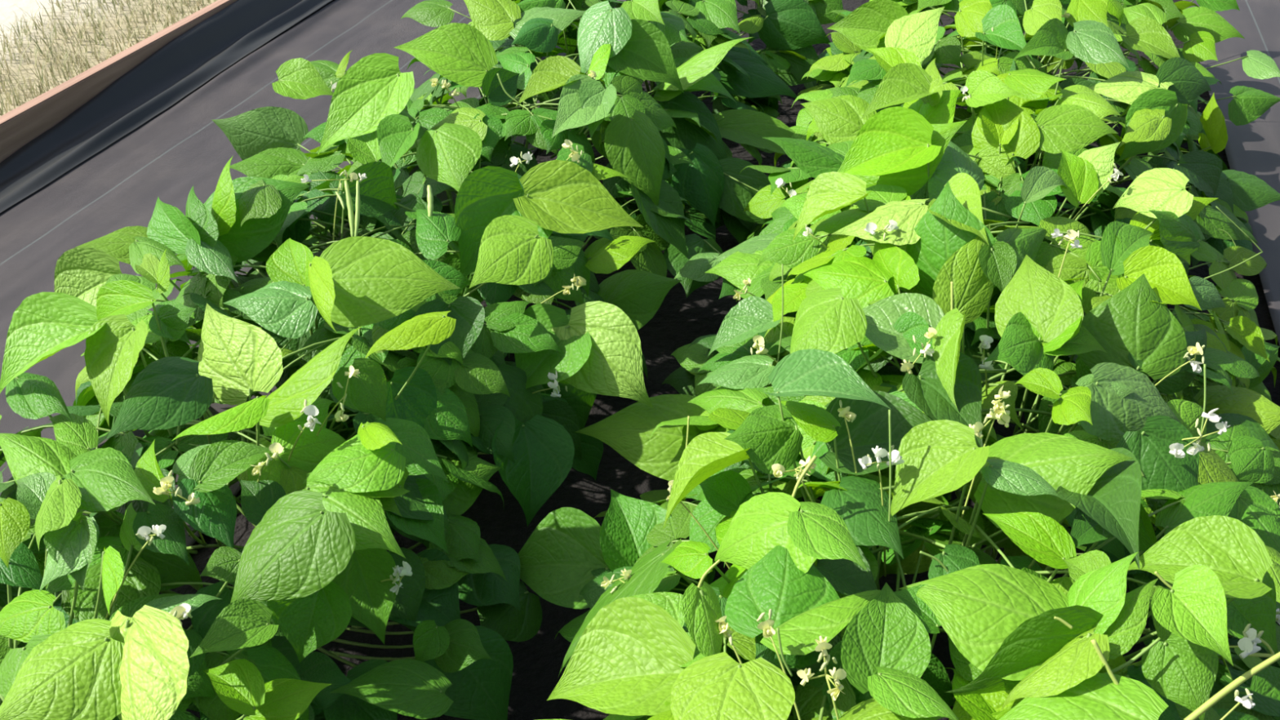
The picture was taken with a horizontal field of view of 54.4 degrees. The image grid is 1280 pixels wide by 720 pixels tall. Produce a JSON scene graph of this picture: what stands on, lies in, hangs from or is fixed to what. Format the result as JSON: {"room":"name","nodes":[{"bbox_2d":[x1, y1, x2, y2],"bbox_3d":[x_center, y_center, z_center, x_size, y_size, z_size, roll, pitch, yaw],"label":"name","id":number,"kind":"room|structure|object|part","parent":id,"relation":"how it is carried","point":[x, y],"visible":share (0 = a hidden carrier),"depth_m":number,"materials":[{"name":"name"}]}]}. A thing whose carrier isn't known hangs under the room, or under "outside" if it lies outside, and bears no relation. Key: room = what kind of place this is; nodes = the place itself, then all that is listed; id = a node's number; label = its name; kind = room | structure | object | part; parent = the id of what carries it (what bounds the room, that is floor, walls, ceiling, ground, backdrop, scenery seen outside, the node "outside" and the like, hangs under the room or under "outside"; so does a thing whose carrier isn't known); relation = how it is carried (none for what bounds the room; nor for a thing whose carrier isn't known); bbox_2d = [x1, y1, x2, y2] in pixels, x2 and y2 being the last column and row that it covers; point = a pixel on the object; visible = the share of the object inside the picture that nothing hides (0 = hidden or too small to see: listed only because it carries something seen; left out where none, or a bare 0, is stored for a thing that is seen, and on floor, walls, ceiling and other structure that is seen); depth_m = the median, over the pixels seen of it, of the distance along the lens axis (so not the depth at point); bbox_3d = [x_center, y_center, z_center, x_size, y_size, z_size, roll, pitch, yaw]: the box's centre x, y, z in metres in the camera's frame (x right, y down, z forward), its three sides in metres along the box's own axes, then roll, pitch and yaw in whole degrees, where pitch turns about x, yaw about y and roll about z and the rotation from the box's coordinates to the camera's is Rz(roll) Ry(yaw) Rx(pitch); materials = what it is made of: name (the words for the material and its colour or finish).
{"room":"vegetable garden","nodes":[
{"label":"vegetable garden","id":0,"kind":"room"},
{"bbox_2d":[0,0,217,116],"bbox_3d":[-3.554,-3.417,7.456,6.765,0.020,14.300,9,34,13],"label":"dry ground","id":1,"kind":"structure","parent":0,"point":[6,14],"depth_m":3.71,"materials":[{"name":"beige plant"}]},
{"bbox_2d":[0,0,238,163],"bbox_3d":[-1.356,-0.840,3.501,0.038,0.135,6.200,9,34,13],"label":"board","id":2,"kind":"object","parent":1,"relation":"on","point":[27,122],"visible":0.42,"depth_m":3.18,"materials":[{"name":"brown wood"}]},
{"bbox_2d":[159,0,1279,719],"bbox_3d":[0.482,-0.484,3.054,3.800,0.064,6.300,9,34,13],"label":"soil","id":3,"kind":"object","parent":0,"point":[679,320],"visible":0.05,"depth_m":2.01,"materials":[{"name":"brown soil"}]},
{"bbox_2d":[0,471,330,719],"bbox_3d":[-0.763,0.418,1.229,0.884,0.502,0.803,9,34,13],"label":"plant","id":4,"kind":"object","parent":3,"relation":"on","point":[140,663],"visible":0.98,"depth_m":1.19,"materials":[{"name":"green plant"}]},
{"bbox_3d":[-0.488,0.170,1.226,0.014,0.014,0.016,-30,45,-23],"label":"flower","id":5,"kind":"part","parent":4,"relation":"part of","materials":[{"name":"white plant"}]},
{"bbox_3d":[-0.474,0.168,1.225,0.016,0.014,0.015,35,33,1],"label":"flower","id":6,"kind":"part","parent":4,"relation":"part of","materials":[{"name":"white plant"}]},
{"bbox_3d":[-0.424,0.234,1.143,0.019,0.016,0.016,24,40,32],"label":"flower","id":7,"kind":"part","parent":4,"relation":"part of","materials":[{"name":"beige plant"}]},
{"bbox_3d":[-0.420,0.232,1.147,0.012,0.013,0.015,5,33,8],"label":"flower","id":8,"kind":"part","parent":4,"relation":"part of","materials":[{"name":"white plant"}]},
{"bbox_2d":[0,280,542,719],"bbox_3d":[-0.592,0.187,1.593,0.963,0.537,0.692,9,34,13],"label":"plant","id":9,"kind":"object","parent":3,"relation":"on","point":[325,509],"visible":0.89,"depth_m":1.44,"materials":[{"name":"green plant"}]},
{"bbox_3d":[-0.495,0.134,1.284,0.013,0.016,0.014,18,37,25],"label":"flower","id":10,"kind":"part","parent":9,"relation":"part of","materials":[{"name":"beige plant"}]},
{"bbox_3d":[-0.487,0.126,1.283,0.014,0.014,0.015,-20,24,0],"label":"flower","id":11,"kind":"part","parent":9,"relation":"part of","materials":[{"name":"beige plant"}]},
{"bbox_3d":[-0.463,0.144,1.289,0.014,0.013,0.013,2,3,-40],"label":"flower","id":12,"kind":"part","parent":9,"relation":"part of","materials":[{"name":"beige plant"}]},
{"bbox_3d":[-0.537,0.281,1.604,0.365,0.323,0.349,9,34,13],"label":"stem","id":13,"kind":"part","parent":9,"relation":"part of","materials":[{"name":"green plant"}]},
{"bbox_3d":[-0.407,0.115,1.321,0.013,0.014,0.016,-10,34,-16],"label":"flower","id":14,"kind":"part","parent":9,"relation":"part of","materials":[{"name":"beige plant"}]},
{"bbox_3d":[-0.385,0.094,1.317,0.015,0.015,0.017,-7,34,-10],"label":"flower","id":15,"kind":"part","parent":9,"relation":"part of","materials":[{"name":"beige plant"}]},
{"bbox_3d":[-0.365,0.057,1.382,0.017,0.017,0.019,11,36,-12],"label":"flower","id":16,"kind":"part","parent":9,"relation":"part of","materials":[{"name":"white plant"}]},
{"bbox_3d":[-0.362,0.069,1.381,0.015,0.015,0.018,17,37,24],"label":"flower","id":17,"kind":"part","parent":9,"relation":"part of","materials":[{"name":"white plant"}]},
{"bbox_3d":[-0.344,0.065,1.432,0.016,0.014,0.015,0,15,32],"label":"flower","id":18,"kind":"part","parent":9,"relation":"part of","materials":[{"name":"beige plant"}]},
{"bbox_3d":[-0.331,0.015,1.430,0.018,0.015,0.014,-9,34,-14],"label":"flower","id":19,"kind":"part","parent":9,"relation":"part of","materials":[{"name":"beige plant"}]},
{"bbox_3d":[-0.263,0.245,1.346,0.016,0.013,0.013,-25,40,-33],"label":"flower","id":20,"kind":"part","parent":9,"relation":"part of","materials":[{"name":"white plant"}]},
{"bbox_3d":[-0.262,0.230,1.345,0.014,0.016,0.014,-20,38,-28],"label":"flower","id":21,"kind":"part","parent":9,"relation":"part of","materials":[{"name":"white plant"}]},
{"bbox_3d":[-0.254,0.225,1.341,0.019,0.017,0.018,4,3,-44],"label":"flower","id":22,"kind":"part","parent":9,"relation":"part of","materials":[{"name":"white plant"}]},
{"bbox_2d":[0,0,626,546],"bbox_3d":[-0.766,-0.756,3.357,1.182,0.098,6.200,9,34,13],"label":"fabric","id":23,"kind":"object","parent":3,"relation":"on","point":[180,148],"visible":0.27,"depth_m":2.99,"materials":[{"name":"grey fabric"}]},
{"bbox_2d":[0,0,332,213],"bbox_3d":[-1.258,-0.836,3.470,0.154,0.094,6.200,9,34,13],"label":"plastic sheet","id":24,"kind":"object","parent":23,"relation":"on","point":[206,50],"visible":1,"depth_m":3.34,"materials":[{"name":"black plastic"}]},
{"bbox_2d":[53,156,653,525],"bbox_3d":[-0.497,-0.018,1.913,1.108,0.556,0.717,9,34,13],"label":"plant","id":25,"kind":"object","parent":3,"relation":"on","point":[528,412],"visible":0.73,"depth_m":1.75,"materials":[{"name":"green plant"}]},
{"bbox_3d":[-0.504,0.042,1.974,0.365,0.323,0.353,9,34,13],"label":"stem","id":26,"kind":"part","parent":25,"relation":"part of","materials":[{"name":"green plant"}]},
{"bbox_3d":[-0.510,-0.276,1.896,0.015,0.014,0.014,-8,31,7],"label":"flower","id":27,"kind":"part","parent":25,"relation":"part of","materials":[{"name":"white plant"}]},
{"bbox_3d":[-0.436,-0.280,1.894,0.013,0.013,0.015,-6,33,-9],"label":"flower","id":28,"kind":"part","parent":25,"relation":"part of","materials":[{"name":"beige plant"}]},
{"bbox_3d":[-0.425,-0.280,1.899,0.015,0.013,0.014,-33,49,0],"label":"flower","id":29,"kind":"part","parent":25,"relation":"part of","materials":[{"name":"white plant"}]},
{"bbox_3d":[-0.121,0.036,1.734,0.013,0.017,0.014,-22,39,-30],"label":"flower","id":30,"kind":"part","parent":25,"relation":"part of","materials":[{"name":"white plant"}]},
{"bbox_3d":[-0.120,0.022,1.741,0.018,0.016,0.017,21,10,-13],"label":"flower","id":31,"kind":"part","parent":25,"relation":"part of","materials":[{"name":"white plant"}]},
{"bbox_3d":[-0.117,0.047,1.742,0.015,0.013,0.012,5,33,7],"label":"flower","id":32,"kind":"part","parent":25,"relation":"part of","materials":[{"name":"white plant"}]},
{"bbox_3d":[-0.110,-0.108,1.886,0.015,0.015,0.018,-6,33,-9],"label":"flower","id":33,"kind":"part","parent":25,"relation":"part of","materials":[{"name":"beige plant"}]},
{"bbox_3d":[-0.097,-0.123,1.885,0.016,0.016,0.014,-2,33,-4],"label":"flower","id":34,"kind":"part","parent":25,"relation":"part of","materials":[{"name":"beige plant"}]},
{"bbox_3d":[-0.089,-0.118,1.878,0.017,0.017,0.019,16,29,38],"label":"flower","id":35,"kind":"part","parent":25,"relation":"part of","materials":[{"name":"beige plant"}]},
{"bbox_2d":[75,53,696,377],"bbox_3d":[-0.453,-0.254,2.234,1.092,0.533,0.698,9,34,13],"label":"plant","id":36,"kind":"object","parent":3,"relation":"on","point":[566,198],"visible":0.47,"depth_m":2.05,"materials":[{"name":"green plant"}]},
{"bbox_3d":[-0.308,-0.125,2.231,0.365,0.323,0.350,9,34,13],"label":"stem","id":37,"kind":"part","parent":36,"relation":"part of","materials":[{"name":"green plant"}]},
{"bbox_3d":[-0.200,-0.318,1.988,0.016,0.016,0.018,34,53,22],"label":"flower","id":38,"kind":"part","parent":36,"relation":"part of","materials":[{"name":"white plant"}]},
{"bbox_3d":[-0.180,-0.326,1.996,0.017,0.017,0.019,6,66,11],"label":"flower","id":39,"kind":"part","parent":36,"relation":"part of","materials":[{"name":"white plant"}]},
{"bbox_3d":[-0.122,-0.362,2.085,0.017,0.016,0.018,9,-5,-36],"label":"flower","id":40,"kind":"part","parent":36,"relation":"part of","materials":[{"name":"beige plant"}]},
{"bbox_3d":[-0.110,-0.345,2.077,0.018,0.016,0.015,-26,41,-34],"label":"flower","id":41,"kind":"part","parent":36,"relation":"part of","materials":[{"name":"beige plant"}]},
{"bbox_3d":[-0.107,-0.338,2.076,0.015,0.017,0.016,0,33,1],"label":"flower","id":42,"kind":"part","parent":36,"relation":"part of","materials":[{"name":"beige plant"}]},
{"bbox_2d":[211,0,758,276],"bbox_3d":[-0.376,-0.424,2.542,1.205,0.534,0.675,9,34,13],"label":"plant","id":43,"kind":"object","parent":3,"relation":"on","point":[624,127],"visible":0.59,"depth_m":2.42,"materials":[{"name":"green plant"}]},
{"bbox_3d":[-0.373,-0.505,2.258,0.016,0.016,0.018,-15,46,28],"label":"flower","id":44,"kind":"part","parent":43,"relation":"part of","materials":[{"name":"beige plant"}]},
{"bbox_3d":[-0.352,-0.499,2.252,0.017,0.015,0.016,-3,18,23],"label":"flower","id":45,"kind":"part","parent":43,"relation":"part of","materials":[{"name":"beige plant"}]},
{"bbox_3d":[-0.333,-0.484,2.251,0.015,0.014,0.013,16,36,22],"label":"flower","id":46,"kind":"part","parent":43,"relation":"part of","materials":[{"name":"beige plant"}]},
{"bbox_3d":[-0.266,-0.364,2.599,0.366,0.323,0.349,9,34,13],"label":"stem","id":47,"kind":"part","parent":43,"relation":"part of","materials":[{"name":"green plant"}]},
{"bbox_3d":[-0.087,-0.518,2.254,0.017,0.016,0.016,-30,35,-35],"label":"flower","id":48,"kind":"part","parent":43,"relation":"part of","materials":[{"name":"beige plant"}]},
{"bbox_2d":[271,0,824,228],"bbox_3d":[-0.206,-0.853,3.195,1.291,0.501,1.400,7,34,11],"label":"plant","id":49,"kind":"object","parent":3,"relation":"on","point":[712,57],"visible":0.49,"depth_m":2.79,"materials":[{"name":"green plant"}]},
{"bbox_3d":[-0.716,-0.643,2.930,0.018,0.018,0.016,19,38,27],"label":"flower","id":50,"kind":"part","parent":49,"relation":"part of","materials":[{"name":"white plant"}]},
{"bbox_2d":[400,0,844,113],"bbox_3d":[-0.068,-0.941,3.393,1.251,0.485,0.827,9,34,13],"label":"plant","id":51,"kind":"object","parent":3,"relation":"on","point":[792,25],"visible":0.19,"depth_m":3.20,"materials":[{"name":"green plant"}]},
{"bbox_3d":[0.042,-0.832,3.318,0.364,0.323,0.356,9,34,13],"label":"stem","id":52,"kind":"part","parent":51,"relation":"part of","materials":[{"name":"green plant"}]},
{"bbox_2d":[518,348,1279,719],"bbox_3d":[0.337,0.314,1.353,1.139,0.542,0.684,9,34,13],"label":"plant","id":53,"kind":"object","parent":3,"relation":"on","point":[811,566],"visible":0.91,"depth_m":1.24,"materials":[{"name":"green plant"}]},
{"bbox_3d":[-0.037,0.251,1.406,0.015,0.013,0.013,-3,33,-4],"label":"flower","id":54,"kind":"part","parent":53,"relation":"part of","materials":[{"name":"beige plant"}]},
{"bbox_3d":[-0.016,0.242,1.403,0.014,0.014,0.013,25,40,33],"label":"flower","id":55,"kind":"part","parent":53,"relation":"part of","materials":[{"name":"beige plant"}]},
{"bbox_3d":[0.040,0.151,1.462,0.016,0.018,0.016,2,33,4],"label":"flower","id":56,"kind":"part","parent":53,"relation":"part of","materials":[{"name":"beige plant"}]},
{"bbox_3d":[0.142,0.114,1.279,0.015,0.014,0.016,23,6,-2],"label":"flower","id":57,"kind":"part","parent":53,"relation":"part of","materials":[{"name":"beige plant"}]},
{"bbox_3d":[0.168,0.117,1.279,0.017,0.015,0.014,-16,36,-23],"label":"flower","id":58,"kind":"part","parent":53,"relation":"part of","materials":[{"name":"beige plant"}]},
{"bbox_3d":[0.172,0.107,1.280,0.018,0.015,0.015,11,34,16],"label":"flower","id":59,"kind":"part","parent":53,"relation":"part of","materials":[{"name":"beige plant"}]},
{"bbox_3d":[0.224,0.056,1.366,0.013,0.013,0.016,0,33,-1],"label":"flower","id":60,"kind":"part","parent":53,"relation":"part of","materials":[{"name":"beige plant"}]},
{"bbox_3d":[0.226,0.059,1.359,0.017,0.016,0.018,-36,28,-12],"label":"flower","id":61,"kind":"part","parent":53,"relation":"part of","materials":[{"name":"beige plant"}]},
{"bbox_3d":[0.235,0.106,1.296,0.012,0.013,0.015,-12,35,-18],"label":"flower","id":62,"kind":"part","parent":53,"relation":"part of","materials":[{"name":"white plant"}]},
{"bbox_3d":[0.249,0.097,1.293,0.016,0.015,0.017,1,55,-24],"label":"flower","id":63,"kind":"part","parent":53,"relation":"part of","materials":[{"name":"white plant"}]},
{"bbox_3d":[0.266,0.103,1.299,0.019,0.017,0.016,-5,33,-8],"label":"flower","id":64,"kind":"part","parent":53,"relation":"part of","materials":[{"name":"white plant"}]},
{"bbox_3d":[0.280,0.399,1.424,0.354,0.323,0.365,9,34,13],"label":"stem","id":65,"kind":"part","parent":53,"relation":"part of","materials":[{"name":"green plant"}]},
{"bbox_3d":[0.368,0.076,1.365,0.018,0.017,0.019,-23,41,-34],"label":"flower","id":66,"kind":"part","parent":53,"relation":"part of","materials":[{"name":"beige plant"}]},
{"bbox_3d":[0.389,0.058,1.362,0.017,0.015,0.016,12,22,29],"label":"flower","id":67,"kind":"part","parent":53,"relation":"part of","materials":[{"name":"beige plant"}]},
{"bbox_3d":[0.394,0.048,1.367,0.014,0.014,0.016,-12,48,-23],"label":"flower","id":68,"kind":"part","parent":53,"relation":"part of","materials":[{"name":"beige plant"}]},
{"bbox_3d":[0.396,0.054,1.363,0.019,0.016,0.017,3,51,3],"label":"flower","id":69,"kind":"part","parent":53,"relation":"part of","materials":[{"name":"beige plant"}]},
{"bbox_3d":[0.397,0.035,1.363,0.017,0.015,0.016,-1,2,25],"label":"flower","id":70,"kind":"part","parent":53,"relation":"part of","materials":[{"name":"beige plant"}]},
{"bbox_3d":[0.402,0.067,1.372,0.015,0.014,0.016,-29,-3,18],"label":"flower","id":71,"kind":"part","parent":53,"relation":"part of","materials":[{"name":"beige plant"}]},
{"bbox_3d":[0.527,0.248,1.077,0.018,0.016,0.017,-15,9,-18],"label":"flower","id":72,"kind":"part","parent":53,"relation":"part of","materials":[{"name":"white plant"}]},
{"bbox_3d":[0.533,0.241,1.085,0.016,0.014,0.013,8,34,13],"label":"flower","id":73,"kind":"part","parent":53,"relation":"part of","materials":[{"name":"white plant"}]},
{"bbox_3d":[0.611,0.248,1.190,0.015,0.017,0.015,-27,42,-35],"label":"flower","id":74,"kind":"part","parent":53,"relation":"part of","materials":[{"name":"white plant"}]},
{"bbox_2d":[538,580,1279,719],"bbox_3d":[0.225,0.569,0.965,0.992,0.538,0.824,9,34,13],"label":"plant","id":75,"kind":"object","parent":3,"relation":"on","point":[884,653],"visible":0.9,"depth_m":1.03,"materials":[{"name":"green plant"}]},
{"bbox_3d":[0.072,0.233,1.105,0.012,0.012,0.015,-8,34,-12],"label":"flower","id":76,"kind":"part","parent":75,"relation":"part of","materials":[{"name":"beige plant"}]},
{"bbox_3d":[0.075,0.240,1.105,0.015,0.013,0.014,43,75,10],"label":"flower","id":77,"kind":"part","parent":75,"relation":"part of","materials":[{"name":"beige plant"}]},
{"bbox_3d":[0.111,0.233,1.081,0.016,0.016,0.018,-20,16,1],"label":"flower","id":78,"kind":"part","parent":75,"relation":"part of","materials":[{"name":"beige plant"}]},
{"bbox_3d":[0.137,0.262,1.031,0.015,0.013,0.014,-46,39,-18],"label":"flower","id":79,"kind":"part","parent":75,"relation":"part of","materials":[{"name":"beige plant"}]},
{"bbox_3d":[0.152,0.237,1.033,0.015,0.014,0.016,-15,62,5],"label":"flower","id":80,"kind":"part","parent":75,"relation":"part of","materials":[{"name":"beige plant"}]},
{"bbox_3d":[0.163,0.272,1.024,0.015,0.013,0.013,-13,35,-19],"label":"flower","id":81,"kind":"part","parent":75,"relation":"part of","materials":[{"name":"beige plant"}]},
{"bbox_3d":[0.164,0.261,1.031,0.014,0.013,0.015,9,34,-26],"label":"flower","id":82,"kind":"part","parent":75,"relation":"part of","materials":[{"name":"beige plant"}]},
{"bbox_3d":[0.497,0.277,1.018,0.012,0.013,0.015,-15,36,-22],"label":"flower","id":83,"kind":"part","parent":75,"relation":"part of","materials":[{"name":"white plant"}]},
{"bbox_2d":[576,181,1279,668],"bbox_3d":[0.430,0.101,1.687,1.066,0.536,0.670,9,34,13],"label":"plant","id":84,"kind":"object","parent":3,"relation":"on","point":[849,308],"visible":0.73,"depth_m":1.58,"materials":[{"name":"green plant"}]},
{"bbox_3d":[0.160,-0.026,1.679,0.016,0.017,0.018,8,34,12],"label":"flower","id":85,"kind":"part","parent":84,"relation":"part of","materials":[{"name":"beige plant"}]},
{"bbox_3d":[0.164,-0.015,1.677,0.017,0.015,0.014,-8,34,-12],"label":"flower","id":86,"kind":"part","parent":84,"relation":"part of","materials":[{"name":"beige plant"}]},
{"bbox_3d":[0.323,0.007,1.505,0.015,0.018,0.015,6,33,9],"label":"flower","id":87,"kind":"part","parent":84,"relation":"part of","materials":[{"name":"beige plant"}]},
{"bbox_3d":[0.346,-0.012,1.496,0.017,0.015,0.015,3,33,5],"label":"flower","id":88,"kind":"part","parent":84,"relation":"part of","materials":[{"name":"white plant"}]},
{"bbox_3d":[0.352,-0.032,1.503,0.016,0.014,0.015,-6,5,-32],"label":"flower","id":89,"kind":"part","parent":84,"relation":"part of","materials":[{"name":"beige plant"}]},
{"bbox_3d":[0.507,0.205,1.722,0.348,0.323,0.366,9,34,13],"label":"stem","id":90,"kind":"part","parent":84,"relation":"part of","materials":[{"name":"green plant"}]},
{"bbox_3d":[0.417,0.005,1.496,0.018,0.015,0.015,4,33,7],"label":"flower","id":91,"kind":"part","parent":84,"relation":"part of","materials":[{"name":"white plant"}]},
{"bbox_3d":[0.416,-0.022,1.498,0.018,0.017,0.019,20,24,3],"label":"flower","id":92,"kind":"part","parent":84,"relation":"part of","materials":[{"name":"white plant"}]},
{"bbox_3d":[0.566,-0.171,1.690,0.012,0.013,0.015,-23,39,-31],"label":"flower","id":93,"kind":"part","parent":84,"relation":"part of","materials":[{"name":"white plant"}]},
{"bbox_3d":[0.588,-0.168,1.695,0.016,0.016,0.019,-26,41,-34],"label":"flower","id":94,"kind":"part","parent":84,"relation":"part of","materials":[{"name":"beige plant"}]},
{"bbox_3d":[0.591,-0.156,1.687,0.013,0.013,0.015,-26,41,-34],"label":"flower","id":95,"kind":"part","parent":84,"relation":"part of","materials":[{"name":"white plant"}]},
{"bbox_3d":[0.583,0.098,1.351,0.017,0.017,0.019,12,16,-9],"label":"flower","id":96,"kind":"part","parent":84,"relation":"part of","materials":[{"name":"white plant"}]},
{"bbox_3d":[0.607,0.096,1.360,0.018,0.016,0.015,-28,42,-36],"label":"flower","id":97,"kind":"part","parent":84,"relation":"part of","materials":[{"name":"white plant"}]},
{"bbox_3d":[0.674,-0.012,1.506,0.019,0.017,0.018,0,54,-22],"label":"flower","id":98,"kind":"part","parent":84,"relation":"part of","materials":[{"name":"beige plant"}]},
{"bbox_3d":[0.676,0.006,1.509,0.016,0.016,0.018,12,55,-27],"label":"flower","id":99,"kind":"part","parent":84,"relation":"part of","materials":[{"name":"white plant"}]},
{"bbox_3d":[0.622,0.059,1.351,0.019,0.017,0.018,35,9,16],"label":"flower","id":100,"kind":"part","parent":84,"relation":"part of","materials":[{"name":"white plant"}]},
{"bbox_3d":[0.634,0.074,1.353,0.013,0.016,0.014,-21,38,-29],"label":"flower","id":101,"kind":"part","parent":84,"relation":"part of","materials":[{"name":"white plant"}]},
{"bbox_3d":[0.745,0.161,1.457,0.017,0.015,0.016,-30,58,-9],"label":"flower","id":102,"kind":"part","parent":84,"relation":"part of","materials":[{"name":"beige plant"}]},
{"bbox_2d":[662,106,1279,439],"bbox_3d":[0.529,-0.089,1.993,1.105,0.542,0.746,9,34,13],"label":"plant","id":103,"kind":"object","parent":3,"relation":"on","point":[897,150],"visible":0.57,"depth_m":1.94,"materials":[{"name":"green plant"}]},
{"bbox_3d":[0.159,-0.107,2.014,0.016,0.017,0.019,24,40,32],"label":"flower","id":104,"kind":"part","parent":103,"relation":"part of","materials":[{"name":"beige plant"}]},
{"bbox_3d":[0.174,-0.127,2.016,0.015,0.013,0.013,20,13,-23],"label":"flower","id":105,"kind":"part","parent":103,"relation":"part of","materials":[{"name":"beige plant"}]},
{"bbox_3d":[0.253,-0.319,2.237,0.019,0.016,0.016,-19,37,-26],"label":"flower","id":106,"kind":"part","parent":103,"relation":"part of","materials":[{"name":"white plant"}]},
{"bbox_3d":[0.273,-0.299,2.230,0.016,0.015,0.017,12,48,12],"label":"flower","id":107,"kind":"part","parent":103,"relation":"part of","materials":[{"name":"white plant"}]},
{"bbox_3d":[0.256,-0.196,1.900,0.016,0.014,0.015,-19,14,-28],"label":"flower","id":108,"kind":"part","parent":103,"relation":"part of","materials":[{"name":"white plant"}]},
{"bbox_3d":[0.326,-0.185,1.757,0.017,0.017,0.019,1,33,1],"label":"flower","id":109,"kind":"part","parent":103,"relation":"part of","materials":[{"name":"white plant"}]},
{"bbox_3d":[0.355,-0.189,1.752,0.018,0.016,0.017,-16,6,-25],"label":"flower","id":110,"kind":"part","parent":103,"relation":"part of","materials":[{"name":"white plant"}]},
{"bbox_3d":[0.734,-0.286,1.914,0.018,0.017,0.019,40,62,5],"label":"flower","id":111,"kind":"part","parent":103,"relation":"part of","materials":[{"name":"white plant"}]},
{"bbox_2d":[713,0,1279,269],"bbox_3d":[0.866,-0.727,2.970,1.206,0.522,1.373,9,34,13],"label":"plant","id":112,"kind":"object","parent":3,"relation":"on","point":[980,25],"visible":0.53,"depth_m":2.59,"materials":[{"name":"green plant"}]},
{"bbox_3d":[0.765,-0.461,2.748,0.364,0.323,0.357,9,34,13],"label":"stem","id":113,"kind":"part","parent":112,"relation":"part of","materials":[{"name":"green plant"}]},
{"bbox_3d":[0.906,-0.735,2.646,0.018,0.016,0.015,5,33,7],"label":"flower","id":114,"kind":"part","parent":112,"relation":"part of","materials":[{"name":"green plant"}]},
{"bbox_2d":[718,17,1279,401],"bbox_3d":[0.637,-0.300,2.339,1.082,0.555,0.672,7,34,11],"label":"plant","id":115,"kind":"object","parent":3,"relation":"on","point":[1000,136],"visible":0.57,"depth_m":2.21,"materials":[{"name":"green plant"}]},
{"bbox_3d":[0.567,-0.473,2.177,0.013,0.013,0.015,5,44,13],"label":"flower","id":116,"kind":"part","parent":115,"relation":"part of","materials":[{"name":"white plant"}]},
{"bbox_2d":[797,0,1279,140],"bbox_3d":[1.051,-0.804,3.193,1.313,0.509,0.900,0,33,0],"label":"plant","id":117,"kind":"object","parent":3,"relation":"on","point":[1199,28],"visible":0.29,"depth_m":3.08,"materials":[{"name":"green plant"}]},
{"bbox_2d":[1182,0,1279,346],"bbox_3d":[1.958,-0.537,3.083,0.988,0.008,5.400,9,34,13],"label":"fabric","id":118,"kind":"object","parent":3,"relation":"on","point":[1253,148],"visible":0.59,"depth_m":3.18,"materials":[{"name":"grey fabric"}]}
]}

